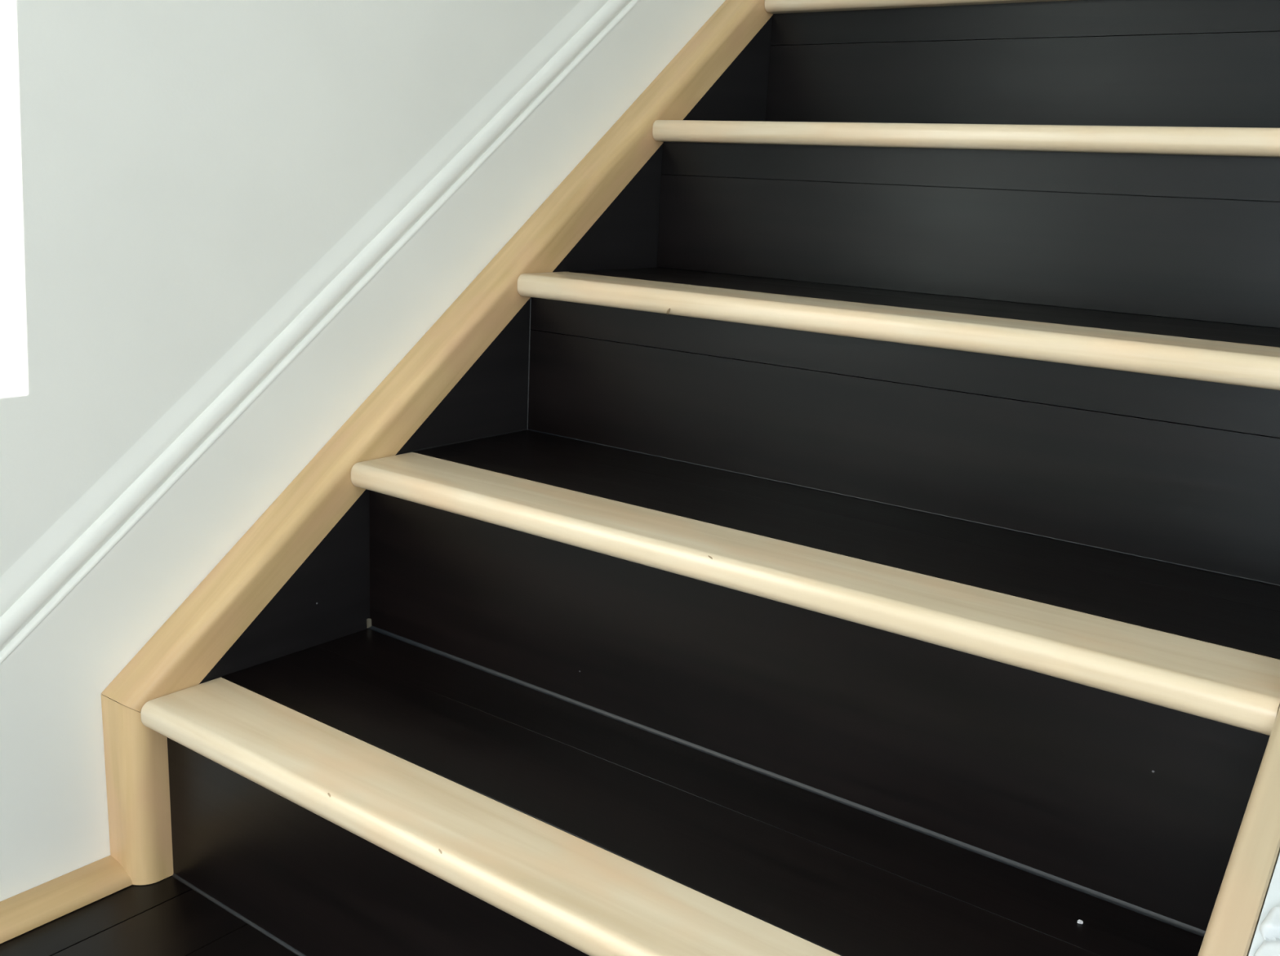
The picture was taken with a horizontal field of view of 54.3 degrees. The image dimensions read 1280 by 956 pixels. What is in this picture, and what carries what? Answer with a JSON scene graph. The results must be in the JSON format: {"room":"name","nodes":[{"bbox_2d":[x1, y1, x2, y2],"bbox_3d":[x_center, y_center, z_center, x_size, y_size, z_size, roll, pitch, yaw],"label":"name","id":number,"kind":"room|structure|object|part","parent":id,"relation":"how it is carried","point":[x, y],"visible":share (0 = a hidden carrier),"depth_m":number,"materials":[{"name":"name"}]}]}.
{"room":"indoor staircase","nodes":[
{"label":"indoor staircase","id":0,"kind":"room"},
{"bbox_2d":[0,875,297,955],"bbox_3d":[0.651,0.545,0.772,2.560,0.060,4.500,13,17,35],"label":"floor","id":1,"kind":"structure","parent":0,"point":[166,917],"depth_m":1.08,"materials":[{"name":"black wood"}]},
{"bbox_2d":[101,0,1279,955],"bbox_3d":[0.459,-0.343,1.393,0.990,1.356,1.742,13,17,35],"label":"staircase","id":2,"kind":"structure","parent":1,"relation":"on","point":[841,517],"depth_m":1.11,"materials":[{"name":"brown wood"}]},
{"bbox_3d":[-0.459,0.281,1.139,0.046,0.178,0.035,13,17,35],"label":"upright trim","id":3,"kind":"part","parent":2,"relation":"part of","materials":[{"name":"brown wood"}]},
{"bbox_3d":[0.038,-0.484,1.587,0.046,0.042,1.950,13,54,35],"label":"sloping trim","id":4,"kind":"part","parent":2,"relation":"part of","materials":[{"name":"brown wood"}]},
{"bbox_2d":[1077,919,1083,924],"bbox_3d":[0.294,0.296,0.833,0.004,0.002,0.003,13,17,35],"label":"lint speck","id":5,"kind":"object","parent":2,"relation":"on","point":[1079,921],"visible":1,"depth_m":0.83},
{"bbox_3d":[0.740,-0.328,1.075,0.023,0.042,1.950,13,54,35],"label":"sloping trim","id":6,"kind":"part","parent":2,"relation":"part of","materials":[{"name":"brown wood"}]},
{"bbox_2d":[1253,906,1279,955],"bbox_3d":[0.372,0.292,0.663,0.088,0.297,0.374,13,17,35],"label":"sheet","id":7,"kind":"object","parent":2,"relation":"on","point":[1269,929],"visible":1,"depth_m":0.66,"materials":[{"name":"white fabric"}]},
{"bbox_2d":[0,0,580,577],"bbox_3d":[-0.261,-1.081,1.146,0.100,2.960,4.500,13,17,35],"label":"wall","id":8,"kind":"structure","parent":0,"point":[171,170],"depth_m":1.10,"materials":[{"name":"paint"}]},
{"bbox_2d":[0,855,132,943],"bbox_3d":[-1.047,0.511,0.414,0.033,0.018,1.893,13,17,35],"label":"trim","id":9,"kind":"structure","parent":8,"relation":"attached to","point":[24,912],"depth_m":1.10,"materials":[{"name":"brown wood"}]},
{"bbox_2d":[0,0,725,901],"bbox_3d":[-0.563,-0.322,0.865,0.014,1.468,3.450,13,17,35],"label":"baseboard","id":10,"kind":"structure","parent":8,"relation":"attached to","point":[85,598],"depth_m":1.21,"materials":[{"name":"paint"}]},
{"bbox_3d":[-0.579,-0.389,0.823,0.014,1.320,3.386,13,17,35],"label":"cap moulding","id":11,"kind":"part","parent":10,"relation":"part of","materials":[{"name":"paint"}]}
]}

